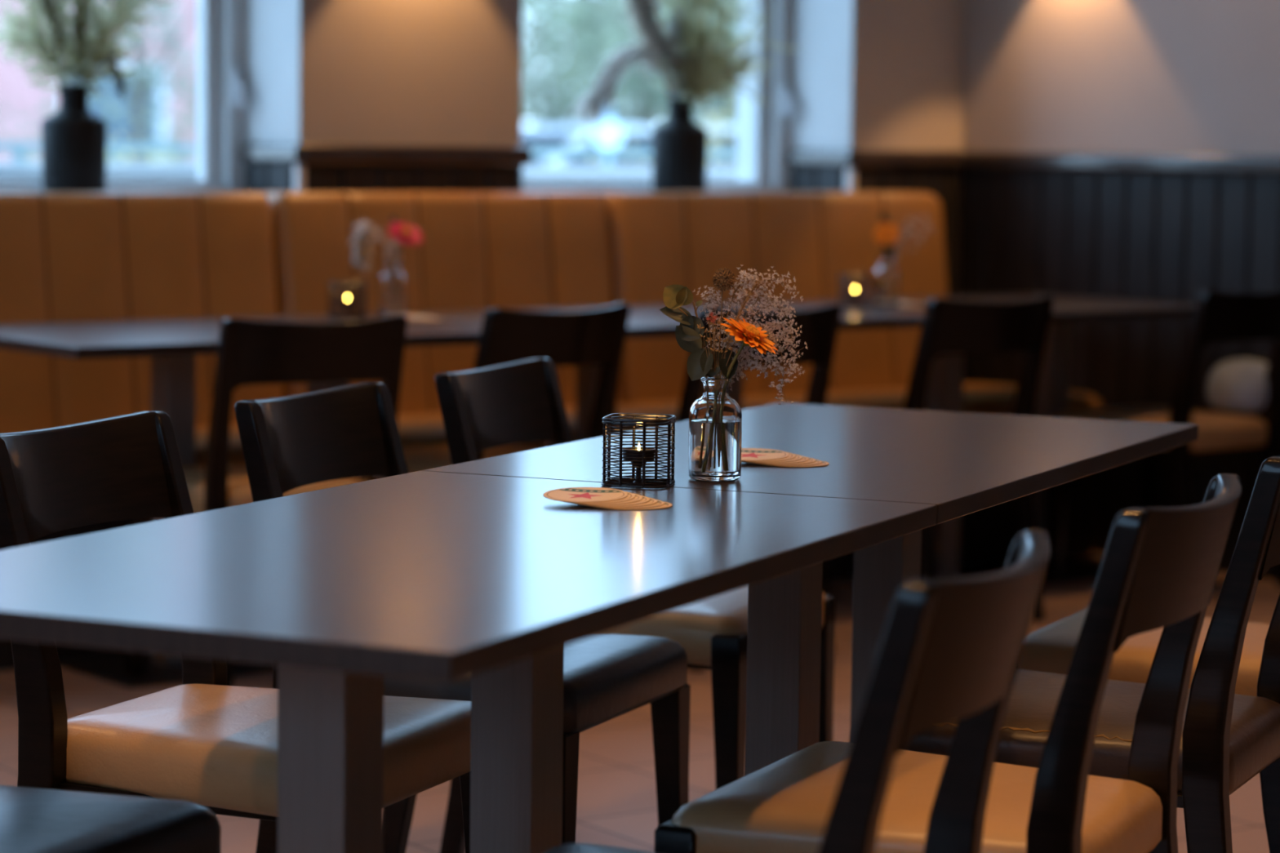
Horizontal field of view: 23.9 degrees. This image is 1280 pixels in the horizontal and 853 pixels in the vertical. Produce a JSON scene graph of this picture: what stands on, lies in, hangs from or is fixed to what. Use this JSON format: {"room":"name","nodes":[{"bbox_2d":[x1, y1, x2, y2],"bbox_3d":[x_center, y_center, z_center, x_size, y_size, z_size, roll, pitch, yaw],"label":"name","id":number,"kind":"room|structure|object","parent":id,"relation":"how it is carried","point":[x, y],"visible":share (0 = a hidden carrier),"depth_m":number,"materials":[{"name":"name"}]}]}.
{"room":"restaurant dining room","nodes":[
{"label":"restaurant dining room","id":0,"kind":"room"},
{"bbox_2d":[270,0,965,295],"bbox_3d":[-2.963,-0.918,6.402,10.000,2.900,0.520,-3,7,-38],"label":"wall","id":1,"kind":"structure","parent":0,"point":[374,72],"depth_m":8.03,"materials":[{"name":"paint"}]},
{"bbox_2d":[0,0,245,191],"bbox_3d":[-1.457,-1.406,7.411,1.260,1.720,0.390,-3,7,-38],"label":"window","id":2,"kind":"structure","parent":1,"relation":"in","point":[220,24],"depth_m":7.91,"materials":[{"name":"white paint"}]},
{"bbox_2d":[40,84,107,191],"bbox_3d":[-1.407,-0.716,7.515,0.164,0.268,0.164,-3,7,-38],"label":"vase","id":3,"kind":"object","parent":2,"relation":"on","point":[73,139],"visible":0.89,"depth_m":7.46,"materials":[{"name":"ceramic"}]},
{"bbox_2d":[39,0,90,83],"bbox_3d":[-1.444,-0.964,7.495,0.198,0.664,0.059,0,5,-8],"label":"reed","id":4,"kind":"object","parent":3,"relation":"in","point":[51,23],"visible":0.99,"depth_m":7.48,"materials":[{"name":"green plant"}]},
{"bbox_2d":[0,0,176,97],"bbox_3d":[-1.373,-0.974,7.493,0.580,0.688,0.230,1,5,0],"label":"foliage","id":5,"kind":"object","parent":3,"relation":"in","point":[29,36],"visible":0.96,"depth_m":7.48,"materials":[{"name":"green plant"}]},
{"bbox_2d":[86,54,126,102],"bbox_3d":[-1.341,-0.779,7.508,0.134,0.298,0.035,1,5,0],"label":"stem","id":6,"kind":"object","parent":3,"relation":"in","point":[118,77],"visible":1,"depth_m":7.50,"materials":[{"name":"plant"}]},
{"bbox_2d":[245,0,854,181],"bbox_3d":[-2.348,-1.363,6.840,7.150,1.720,0.520,-3,7,-38],"label":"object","id":7,"kind":"structure","parent":1,"relation":"attached to","point":[822,73],"depth_m":8.89,"materials":[{"name":"white paint"}]},
{"bbox_2d":[293,164,856,191],"bbox_3d":[-1.649,-0.586,7.131,5.772,0.075,0.030,-3,7,-38],"label":"trim","id":8,"kind":"structure","parent":1,"relation":"attached to","point":[299,171],"depth_m":7.73,"materials":[{"name":"white paint"}]},
{"bbox_2d":[240,142,962,168],"bbox_3d":[-2.882,-0.588,6.312,9.585,0.053,0.295,-3,7,-38],"label":"trim","id":9,"kind":"structure","parent":1,"relation":"attached to","point":[251,153],"depth_m":8.00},
{"bbox_2d":[245,163,959,295],"bbox_3d":[-2.896,-0.013,6.374,9.585,1.105,0.274,-3,7,-38],"label":"trim","id":10,"kind":"structure","parent":1,"relation":"attached to","point":[943,183],"depth_m":8.09,"materials":[{"name":"black wood"}]},
{"bbox_2d":[522,0,794,191],"bbox_3d":[0.058,-1.498,8.588,1.200,1.720,0.390,-3,7,-38],"label":"window","id":11,"kind":"structure","parent":1,"relation":"in","point":[769,127],"depth_m":9.06,"materials":[{"name":"white paint"}]},
{"bbox_2d":[651,98,708,191],"bbox_3d":[0.115,-0.808,8.698,0.164,0.268,0.164,-3,7,-38],"label":"vase","id":12,"kind":"object","parent":11,"relation":"on","point":[680,145],"visible":0.86,"depth_m":8.64,"materials":[{"name":"ceramic"}]},
{"bbox_2d":[570,36,662,142],"bbox_3d":[-0.042,-0.923,8.693,0.320,0.393,0.134,1,5,0],"label":"pampas grass","id":13,"kind":"object","parent":12,"relation":"in","point":[602,92],"depth_m":8.67,"materials":[{"name":"grey plant"}]},
{"bbox_2d":[597,0,683,98],"bbox_3d":[-0.014,-1.077,8.675,0.289,0.704,0.202,1,5,0],"label":"pampas grass","id":14,"kind":"object","parent":12,"relation":"in","point":[646,24],"depth_m":8.64,"materials":[{"name":"grey plant"}]},
{"bbox_2d":[662,4,688,98],"bbox_3d":[0.098,-0.967,8.681,0.094,0.487,0.087,2,5,11],"label":"white statice","id":15,"kind":"object","parent":12,"relation":"in","point":[675,29],"visible":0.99,"depth_m":8.66,"materials":[{"name":"white"}]},
{"bbox_2d":[648,0,804,115],"bbox_3d":[0.246,-1.085,8.672,0.456,0.728,0.245,1,5,0],"label":"foliage","id":16,"kind":"object","parent":12,"relation":"in","point":[700,81],"visible":1,"depth_m":8.66,"materials":[{"name":"green plant"}]},
{"bbox_2d":[0,551,1279,852],"bbox_3d":[0.214,1.025,2.466,10.000,0.150,10.920,-3,7,-38],"label":"floor","id":17,"kind":"structure","parent":0,"point":[617,801],"depth_m":5.79,"materials":[{"name":"ceramic"}]},
{"bbox_2d":[0,785,221,852],"bbox_3d":[-0.786,0.462,3.190,0.556,0.811,0.444,3,6,25],"label":"dining chair","id":18,"kind":"object","parent":17,"relation":"on","point":[33,820],"visible":1,"depth_m":3.17,"materials":[{"name":"brown wood"}]},
{"bbox_2d":[0,191,283,671],"bbox_3d":[-1.196,-0.024,7.077,1.070,1.037,0.670,-3,7,-38],"label":"bench","id":19,"kind":"object","parent":17,"relation":"on","point":[65,256],"visible":0.3,"depth_m":7.23,"materials":[{"name":"brown leather"}]},
{"bbox_2d":[0,411,471,852],"bbox_3d":[-0.509,0.409,3.780,0.556,0.811,0.444,3,6,23],"label":"dining chair","id":20,"kind":"object","parent":17,"relation":"on","point":[203,740],"visible":0.6,"depth_m":3.68,"materials":[{"name":"brown wood"}]},
{"bbox_2d":[0,313,481,688],"bbox_3d":[-0.917,0.156,6.740,1.140,0.750,0.760,-3,7,-38],"label":"dining table","id":21,"kind":"object","parent":17,"relation":"on","point":[172,345],"visible":0.33,"depth_m":6.60,"materials":[{"name":"brown wood"}]},
{"bbox_2d":[328,280,366,319],"bbox_3d":[-0.692,-0.300,7.150,0.087,0.085,0.087,1,5,5],"label":"candle lantern","id":22,"kind":"object","parent":21,"relation":"on","point":[347,303],"visible":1,"depth_m":7.13,"materials":[{"name":"black metal"}]},
{"bbox_3d":[-0.519,-0.254,7.139,0.100,0.001,0.100,2,5,9],"label":"mat","id":23,"kind":"object","parent":21,"relation":"on","visible":0},
{"bbox_2d":[407,316,436,319],"bbox_3d":[-0.530,-0.256,7.142,0.100,0.002,0.100,1,6,6],"label":"mat","id":24,"kind":"object","parent":23,"relation":"on","point":[432,317],"visible":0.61,"depth_m":7.10,"materials":[{"name":"brown"}]},
{"bbox_2d":[407,315,431,319],"bbox_3d":[-0.541,-0.258,7.145,0.100,0.003,0.100,1,5,-1],"label":"mat","id":25,"kind":"object","parent":24,"relation":"on","point":[428,316],"visible":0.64,"depth_m":7.11,"materials":[{"name":"brown"}]},
{"bbox_2d":[385,314,427,318],"bbox_3d":[-0.552,-0.260,7.148,0.100,0.002,0.100,1,6,0],"label":"mat","id":26,"kind":"object","parent":25,"relation":"on","point":[408,316],"visible":0.71,"depth_m":7.15,"materials":[{"name":"brown"}]},
{"bbox_2d":[126,315,407,685],"bbox_3d":[-0.779,0.160,6.390,0.444,0.811,0.556,-2,6,-30],"label":"dining chair","id":27,"kind":"object","parent":17,"relation":"on","point":[250,352],"visible":0.4,"depth_m":6.13,"materials":[{"name":"brown wood"}]},
{"bbox_2d":[234,382,690,852],"bbox_3d":[-0.264,0.363,4.300,0.556,0.811,0.444,3,6,23],"label":"dining chair","id":28,"kind":"object","parent":17,"relation":"on","point":[288,442],"visible":0.46,"depth_m":4.32,"materials":[{"name":"brown wood"}]},
{"bbox_2d":[0,471,936,852],"bbox_3d":[-0.225,0.496,3.228,0.702,0.750,1.199,3,6,25],"label":"dining table","id":29,"kind":"object","parent":17,"relation":"on","point":[437,576],"visible":0.99,"depth_m":3.02,"materials":[{"name":"dark wood veneer"},{"name":"dark wood"}]},
{"bbox_2d":[594,502,672,510],"bbox_3d":[-0.012,0.091,3.538,0.100,0.001,0.100,4,6,30],"label":"mat","id":30,"kind":"object","parent":29,"relation":"on","point":[666,504],"visible":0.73,"depth_m":3.50,"materials":[{"name":"brown cardboard"}]},
{"bbox_2d":[589,499,665,508],"bbox_3d":[-0.021,0.089,3.542,0.100,0.002,0.100,3,6,27],"label":"mat","id":31,"kind":"object","parent":30,"relation":"on","point":[660,503],"visible":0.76,"depth_m":3.51,"materials":[{"name":"brown cardboard"}]},
{"bbox_2d":[579,497,657,507],"bbox_3d":[-0.029,0.088,3.545,0.100,0.002,0.100,3,6,24],"label":"mat","id":32,"kind":"object","parent":31,"relation":"on","point":[652,501],"visible":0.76,"depth_m":3.51,"materials":[{"name":"brown"}]},
{"bbox_2d":[574,495,649,506],"bbox_3d":[-0.038,0.086,3.548,0.100,0.002,0.100,3,7,21],"label":"mat","id":33,"kind":"object","parent":32,"relation":"on","point":[645,500],"visible":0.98,"depth_m":3.51,"materials":[{"name":"brown cardboard"}]},
{"bbox_2d":[570,493,642,505],"bbox_3d":[-0.047,0.084,3.552,0.100,0.003,0.100,2,7,18],"label":"mat","id":34,"kind":"object","parent":33,"relation":"on","point":[637,497],"visible":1,"depth_m":3.52,"materials":[{"name":"brown"}]},
{"bbox_2d":[560,491,635,503],"bbox_3d":[-0.055,0.082,3.555,0.100,0.006,0.100,3,6,19],"label":"mat","id":35,"kind":"object","parent":34,"relation":"on","point":[630,495],"visible":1,"depth_m":3.52,"materials":[{"name":"brown"}]},
{"bbox_2d":[542,487,627,502],"bbox_3d":[-0.064,0.080,3.558,0.100,0.004,0.100,2,7,12],"label":"mat","id":36,"kind":"object","parent":35,"relation":"on","point":[575,495],"visible":1,"depth_m":3.55,"materials":[{"name":"brown cardboard"}]},
{"bbox_2d":[264,191,678,448],"bbox_3d":[-0.360,-0.074,7.727,1.050,1.037,0.670,-3,7,-38],"label":"bench","id":37,"kind":"object","parent":17,"relation":"on","point":[478,250],"visible":0.34,"depth_m":7.82,"materials":[{"name":"brown leather"}]},
{"bbox_2d":[355,303,630,481],"bbox_3d":[-0.337,0.119,6.881,0.444,0.811,0.556,-4,7,-42],"label":"dining chair","id":38,"kind":"object","parent":17,"relation":"on","point":[594,336],"visible":0.23,"depth_m":6.68,"materials":[{"name":"brown wood"}]},
{"bbox_2d":[435,357,835,852],"bbox_3d":[-0.023,0.315,4.850,0.562,0.811,0.462,3,6,22],"label":"dining chair","id":39,"kind":"object","parent":17,"relation":"on","point":[519,402],"visible":0.47,"depth_m":4.73,"materials":[{"name":"brown wood"}]},
{"bbox_2d":[364,302,918,441],"bbox_3d":[0.002,0.100,7.455,1.140,0.750,0.760,-3,7,-38],"label":"dining table","id":40,"kind":"object","parent":17,"relation":"on","point":[645,321],"visible":0.08,"depth_m":7.35,"materials":[{"name":"grey wood"}]},
{"bbox_2d":[378,262,406,316],"bbox_3d":[-0.594,-0.330,7.249,0.067,0.130,0.067,1,5,0],"label":"glass bottle","id":41,"kind":"object","parent":40,"relation":"on","point":[392,283],"visible":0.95,"depth_m":7.22,"materials":[{"name":"white"}]},
{"bbox_2d":[348,217,386,271],"bbox_3d":[-0.650,-0.389,7.241,0.099,0.223,0.058,1,5,0],"label":"sprig","id":42,"kind":"object","parent":41,"relation":"in","point":[362,249],"visible":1,"depth_m":7.23,"materials":[{"name":"beige plant"}]},
{"bbox_2d":[373,215,404,275],"bbox_3d":[-0.603,-0.392,7.251,0.077,0.228,0.047,1,5,0],"label":"floret","id":43,"kind":"object","parent":41,"relation":"in","point":[393,219],"visible":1,"depth_m":7.25,"materials":[{"name":"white plant"}]},
{"bbox_2d":[387,221,424,262],"bbox_3d":[-0.561,-0.383,7.233,0.087,0.215,0.089,1,5,0],"label":"flower","id":44,"kind":"object","parent":41,"relation":"in","point":[407,234],"visible":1,"depth_m":7.22,"materials":[{"name":"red plant"}]},
{"bbox_2d":[675,303,841,671],"bbox_3d":[0.147,0.114,6.997,0.462,0.811,0.562,-3,7,-38],"label":"dining chair","id":45,"kind":"object","parent":17,"relation":"on","point":[820,327],"visible":0.17,"depth_m":6.82,"materials":[{"name":"brown wood"}]},
{"bbox_2d":[544,529,1050,852],"bbox_3d":[0.086,0.507,2.825,0.556,0.811,0.444,3,6,22],"label":"dining chair","id":46,"kind":"object","parent":17,"relation":"on","point":[950,651],"visible":1,"depth_m":2.58,"materials":[{"name":"brown wood"}]},
{"bbox_2d":[422,402,1198,776],"bbox_3d":[0.286,0.400,4.312,0.702,0.750,1.200,3,6,25],"label":"dining table","id":47,"kind":"object","parent":17,"relation":"on","point":[962,464],"visible":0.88,"depth_m":4.10,"materials":[{"name":"brown wood"}]},
{"bbox_2d":[601,413,675,488],"bbox_3d":[-0.002,0.030,3.747,0.087,0.085,0.087,2,5,11],"label":"candle lantern","id":48,"kind":"object","parent":47,"relation":"on","point":[638,456],"visible":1,"depth_m":3.73,"materials":[{"name":"black metal"}]},
{"bbox_2d":[688,376,742,481],"bbox_3d":[0.095,0.002,3.816,0.067,0.130,0.067,1,5,0],"label":"glass bottle","id":49,"kind":"object","parent":47,"relation":"on","point":[715,418],"visible":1,"depth_m":3.79,"materials":[{"name":"clear glass"}]},
{"bbox_2d":[659,284,737,380],"bbox_3d":[0.073,-0.062,3.803,0.099,0.232,0.024,0,5,-8],"label":"eucalyptus sprig","id":50,"kind":"object","parent":49,"relation":"in","point":[688,337],"visible":1,"depth_m":3.80,"materials":[{"name":"green plant"}]},
{"bbox_2d":[697,311,741,377],"bbox_3d":[0.099,-0.088,3.798,0.056,0.113,0.015,1,5,0],"label":"wildflower","id":51,"kind":"object","parent":49,"relation":"in","point":[712,322],"visible":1,"depth_m":3.80,"materials":[{"name":"plant"}]},
{"bbox_2d":[712,267,735,342],"bbox_3d":[0.104,-0.074,3.813,0.029,0.254,0.029,1,5,0],"label":"thistle","id":52,"kind":"object","parent":49,"relation":"in","point":[724,279],"visible":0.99,"depth_m":3.80,"materials":[{"name":"brown plant"}]},
{"bbox_2d":[720,276,762,377],"bbox_3d":[0.123,-0.070,3.806,0.066,0.243,0.010,1,5,5],"label":"grass plume","id":53,"kind":"object","parent":49,"relation":"in","point":[755,285],"visible":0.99,"depth_m":3.80,"materials":[{"name":"plant"}]},
{"bbox_2d":[720,317,777,377],"bbox_3d":[0.136,-0.039,3.794,0.073,0.194,0.078,1,5,0],"label":"flower","id":54,"kind":"object","parent":49,"relation":"in","point":[749,335],"visible":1,"depth_m":3.78,"materials":[{"name":"orange plant"}]},
{"bbox_2d":[692,264,808,404],"bbox_3d":[0.138,-0.077,3.821,0.147,0.256,0.046,0,5,-3],"label":"dried flowers","id":55,"kind":"object","parent":49,"relation":"in","point":[742,356],"visible":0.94,"depth_m":3.81,"materials":[{"name":"beige plant"}]},
{"bbox_2d":[760,461,829,467],"bbox_3d":[0.202,0.049,4.021,0.100,0.001,0.100,4,6,30],"label":"mat","id":56,"kind":"object","parent":47,"relation":"on","point":[824,464],"visible":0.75,"depth_m":3.98,"materials":[{"name":"brown cardboard"}]},
{"bbox_2d":[754,459,822,466],"bbox_3d":[0.193,0.047,4.024,0.100,0.002,0.100,3,6,27],"label":"mat","id":57,"kind":"object","parent":56,"relation":"on","point":[817,461],"visible":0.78,"depth_m":3.99,"materials":[{"name":"brown cardboard"}]},
{"bbox_2d":[749,457,815,465],"bbox_3d":[0.184,0.045,4.028,0.100,0.002,0.100,3,6,24],"label":"mat","id":58,"kind":"object","parent":57,"relation":"on","point":[811,460],"visible":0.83,"depth_m":3.99,"materials":[{"name":"brown cardboard"}]},
{"bbox_2d":[744,455,808,464],"bbox_3d":[0.176,0.043,4.031,0.100,0.004,0.100,2,6,17],"label":"mat","id":59,"kind":"object","parent":58,"relation":"on","point":[804,459],"visible":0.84,"depth_m":3.99,"materials":[{"name":"brown cardboard"}]},
{"bbox_2d":[741,453,802,462],"bbox_3d":[0.167,0.041,4.034,0.100,0.005,0.100,2,6,14],"label":"mat","id":60,"kind":"object","parent":59,"relation":"on","point":[797,457],"visible":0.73,"depth_m":4.00,"materials":[{"name":"brown cardboard"}]},
{"bbox_2d":[741,452,795,462],"bbox_3d":[0.158,0.039,4.038,0.100,0.006,0.100,3,6,19],"label":"mat","id":61,"kind":"object","parent":60,"relation":"on","point":[791,455],"visible":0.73,"depth_m":4.00,"materials":[{"name":"brown cardboard"}]},
{"bbox_2d":[741,448,789,461],"bbox_3d":[0.149,0.037,4.041,0.100,0.007,0.100,2,6,16],"label":"mat","id":62,"kind":"object","parent":61,"relation":"on","point":[747,454],"visible":0.61,"depth_m":4.03,"materials":[{"name":"brown cardboard"}]},
{"bbox_2d":[600,191,1103,582],"bbox_3d":[0.599,-0.133,8.472,1.380,1.037,0.670,-3,7,-38],"label":"bench","id":63,"kind":"object","parent":17,"relation":"on","point":[657,241],"visible":0.44,"depth_m":8.50,"materials":[{"name":"brown leather"}]},
{"bbox_2d":[654,473,1241,852],"bbox_3d":[0.364,0.460,3.364,0.562,0.811,0.462,3,6,25],"label":"dining chair","id":64,"kind":"object","parent":17,"relation":"on","point":[1159,568],"visible":0.89,"depth_m":3.24,"materials":[{"name":"brown wood"}]},
{"bbox_2d":[734,293,1196,585],"bbox_3d":[0.921,0.044,8.169,1.140,0.750,0.760,-3,7,-38],"label":"dining table","id":65,"kind":"object","parent":17,"relation":"on","point":[945,385],"visible":0.27,"depth_m":8.11,"materials":[{"name":"grey wood"}]},
{"bbox_2d":[838,274,871,307],"bbox_3d":[0.562,-0.354,7.897,0.087,0.085,0.087,1,5,5],"label":"candle lantern","id":66,"kind":"object","parent":65,"relation":"on","point":[855,294],"visible":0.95,"depth_m":7.87,"materials":[{"name":"black metal"}]},
{"bbox_2d":[873,257,899,306],"bbox_3d":[0.649,-0.382,7.963,0.067,0.130,0.067,1,5,0],"label":"glass bottle","id":67,"kind":"object","parent":65,"relation":"on","point":[886,277],"visible":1,"depth_m":7.94,"materials":[{"name":"white"}]},
{"bbox_2d":[872,221,900,257],"bbox_3d":[0.646,-0.433,7.945,0.073,0.212,0.039,1,5,0],"label":"flower","id":68,"kind":"object","parent":67,"relation":"in","point":[886,233],"visible":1,"depth_m":7.93,"materials":[{"name":"orange plant"}]},
{"bbox_2d":[880,211,894,257],"bbox_3d":[0.650,-0.448,7.963,0.040,0.238,0.018,1,5,0],"label":"eucalyptus sprig","id":69,"kind":"object","parent":67,"relation":"in","point":[883,217],"visible":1,"depth_m":7.96,"materials":[{"name":"green plant"}]},
{"bbox_2d":[888,212,934,263],"bbox_3d":[0.714,-0.448,7.970,0.128,0.238,0.061,1,5,0],"label":"floret","id":70,"kind":"object","parent":67,"relation":"in","point":[914,221],"visible":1,"depth_m":7.96,"materials":[{"name":"brown plant"}]},
{"bbox_3d":[0.702,-0.323,8.025,0.100,0.001,0.100,2,5,9],"label":"mat","id":71,"kind":"object","parent":65,"relation":"on","visible":0},
{"label":"mat","id":72,"kind":"object","parent":71,"relation":"on","visible":0},
{"label":"mat","id":73,"kind":"object","parent":72,"relation":"on","visible":0},
{"bbox_2d":[872,302,910,304],"bbox_3d":[0.669,-0.328,8.034,0.100,0.002,0.100,1,6,0],"label":"mat","id":74,"kind":"object","parent":73,"relation":"on","point":[900,303],"visible":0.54,"depth_m":8.03,"materials":[{"name":"brown"}]},
{"bbox_2d":[902,295,1053,622],"bbox_3d":[0.705,0.071,7.527,0.444,0.811,0.556,-3,7,-38],"label":"dining chair","id":75,"kind":"object","parent":17,"relation":"on","point":[948,326],"visible":0.2,"depth_m":7.28,"materials":[{"name":"brown wood"}]},
{"bbox_2d":[902,455,1279,852],"bbox_3d":[0.624,0.412,3.897,0.556,0.811,0.444,3,6,25],"label":"dining chair","id":76,"kind":"object","parent":17,"relation":"on","point":[1228,739],"visible":0.42,"depth_m":3.69,"materials":[{"name":"brown wood"}]},
{"bbox_2d":[1018,608,1270,696],"bbox_3d":[0.848,0.363,4.451,0.562,0.811,0.462,3,6,26],"label":"dining chair","id":77,"kind":"object","parent":17,"relation":"on","point":[1051,648],"visible":0.17,"depth_m":4.34,"materials":[{"name":"beige leather"}]},
{"bbox_2d":[1044,290,1279,589],"bbox_3d":[1.445,0.026,8.108,0.444,0.811,0.556,-4,7,-41],"label":"dining chair","id":78,"kind":"object","parent":17,"relation":"on","point":[1218,316],"visible":0.59,"depth_m":7.93,"materials":[{"name":"brown wood"}]},
{"bbox_2d":[1205,358,1268,412],"bbox_3d":[1.635,-0.113,8.176,0.202,0.143,0.202,-3,7,-38],"label":"cushion","id":79,"kind":"object","parent":78,"relation":"on","point":[1240,384],"visible":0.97,"depth_m":8.10,"materials":[{"name":"white fabric"}]},
{"bbox_2d":[962,0,1279,155],"bbox_3d":[4.257,-0.707,5.122,0.200,2.900,10.400,-3,7,-38],"label":"wall","id":80,"kind":"structure","parent":0,"point":[1163,77],"depth_m":8.64,"materials":[{"name":"paint"}]},
{"bbox_2d":[958,168,1279,580],"bbox_3d":[4.097,0.183,5.223,0.014,1.105,10.190,-3,7,-38],"label":"wall paneling","id":81,"kind":"structure","parent":80,"relation":"attached to","point":[1175,237],"depth_m":8.65,"materials":[{"name":"black wood"}]},
{"bbox_2d":[960,151,1279,175],"bbox_3d":[4.096,-0.393,5.162,0.035,0.053,10.190,-3,7,-38],"label":"trim","id":82,"kind":"structure","parent":80,"relation":"attached to","point":[1040,161],"depth_m":8.60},
{"bbox_3d":[-27.187,-7.266,87.975,180.000,0.130,158.270,-3,7,-38],"label":"ground","id":83,"kind":"structure","parent":0,"visible":0},
{"bbox_2d":[0,83,151,162],"bbox_3d":[-3.897,-1.446,19.956,1.249,1.638,1.354,-3,7,-38],"label":"shrub","id":84,"kind":"object","parent":83,"relation":"on","point":[45,107],"visible":0.1,"depth_m":19.93,"materials":[{"name":"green plant"}]},
{"bbox_2d":[0,0,197,162],"bbox_3d":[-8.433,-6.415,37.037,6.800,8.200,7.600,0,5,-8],"label":"window pane","id":85,"kind":"object","parent":83,"relation":"on","point":[14,87],"visible":0.15,"depth_m":34.07,"materials":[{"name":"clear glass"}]},
{"bbox_2d":[60,0,196,162],"bbox_3d":[-4.112,-3.215,23.597,1.506,4.463,2.091,-1,6,-14],"label":"tree","id":86,"kind":"object","parent":83,"relation":"on","point":[140,95],"visible":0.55,"depth_m":23.87,"materials":[{"name":"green plant"}]},
{"bbox_2d":[106,134,176,162],"bbox_3d":[-2.903,-1.172,18.972,1.240,1.306,1.335,-3,7,-38],"label":"shrub","id":87,"kind":"object","parent":83,"relation":"on","point":[128,154],"visible":0.02,"depth_m":18.91,"materials":[{"name":"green plant"}]},
{"bbox_2d":[107,40,197,162],"bbox_3d":[-3.840,-2.290,25.955,1.542,2.194,1.346,-3,7,-38],"label":"shrub","id":88,"kind":"object","parent":83,"relation":"on","point":[178,157],"visible":0.32,"depth_m":25.73,"materials":[{"name":"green plant"}]},
{"bbox_2d":[0,161,736,181],"bbox_3d":[-0.635,-0.433,11.928,20.000,1.195,0.350,-3,7,-38],"label":"window sill","id":89,"kind":"structure","parent":83,"relation":"on","point":[26,171],"depth_m":11.80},
{"bbox_2d":[0,142,737,162],"bbox_3d":[-0.613,-1.062,11.874,20.030,0.070,0.040,-3,7,-38],"label":"terrace railing","id":90,"kind":"object","parent":89,"relation":"on","point":[18,148],"visible":0.23,"depth_m":11.04,"materials":[{"name":"grey metal"}]},
{"bbox_2d":[520,124,642,164],"bbox_3d":[-0.816,-2.360,30.917,4.220,1.456,1.780,0,5,-6],"label":"parked car","id":91,"kind":"object","parent":83,"relation":"on","point":[559,136],"visible":0.02,"depth_m":30.00,"materials":[{"name":"grey paint"}]},
{"bbox_2d":[521,0,672,126],"bbox_3d":[-1.024,-4.590,41.700,3.970,3.884,3.979,-3,7,-38],"label":"tree","id":92,"kind":"object","parent":83,"relation":"on","point":[526,72],"visible":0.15,"depth_m":40.86,"materials":[{"name":"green plant"}]},
{"bbox_2d":[592,104,623,165],"bbox_3d":[-0.186,-1.056,16.971,0.170,1.500,0.050,1,5,0],"label":"round sign","id":93,"kind":"object","parent":83,"relation":"on","point":[610,135],"visible":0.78,"depth_m":16.89,"materials":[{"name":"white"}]},
{"bbox_2d":[582,142,651,165],"bbox_3d":[-0.082,-1.424,22.019,1.371,1.305,1.426,-3,7,-38],"label":"shrub","id":94,"kind":"object","parent":83,"relation":"on","point":[621,143],"visible":0.02,"depth_m":21.55,"materials":[{"name":"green plant"}]},
{"bbox_2d":[521,0,738,126],"bbox_3d":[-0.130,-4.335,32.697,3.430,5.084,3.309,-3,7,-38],"label":"window pane","id":95,"kind":"object","parent":83,"relation":"on","point":[650,102],"visible":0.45,"depth_m":32.35,"materials":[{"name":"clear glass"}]},
{"bbox_2d":[522,0,737,125],"bbox_3d":[1.017,-12.251,94.782,10.227,9.225,6.545,1,5,1],"label":"tree","id":96,"kind":"object","parent":83,"relation":"on","point":[551,1],"visible":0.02,"depth_m":94.66,"materials":[{"name":"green plant"}]},
{"bbox_2d":[543,125,737,166],"bbox_3d":[0.293,-2.158,28.925,4.220,1.456,1.780,1,5,0],"label":"parked car","id":97,"kind":"object","parent":83,"relation":"on","point":[639,137],"visible":0.02,"depth_m":28.03,"materials":[{"name":"grey paint"}]},
{"bbox_2d":[551,0,738,125],"bbox_3d":[1.572,-5.499,43.140,4.870,5.490,5.549,-3,7,-38],"label":"tree","id":98,"kind":"object","parent":83,"relation":"on","point":[724,104],"visible":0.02,"depth_m":42.99,"materials":[{"name":"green plant"}]},
{"bbox_2d":[701,98,737,165],"bbox_3d":[0.827,-1.817,23.961,1.642,1.743,1.538,-3,7,-38],"label":"shrub","id":99,"kind":"object","parent":83,"relation":"on","point":[713,123],"visible":0.02,"depth_m":24.07,"materials":[{"name":"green plant"}]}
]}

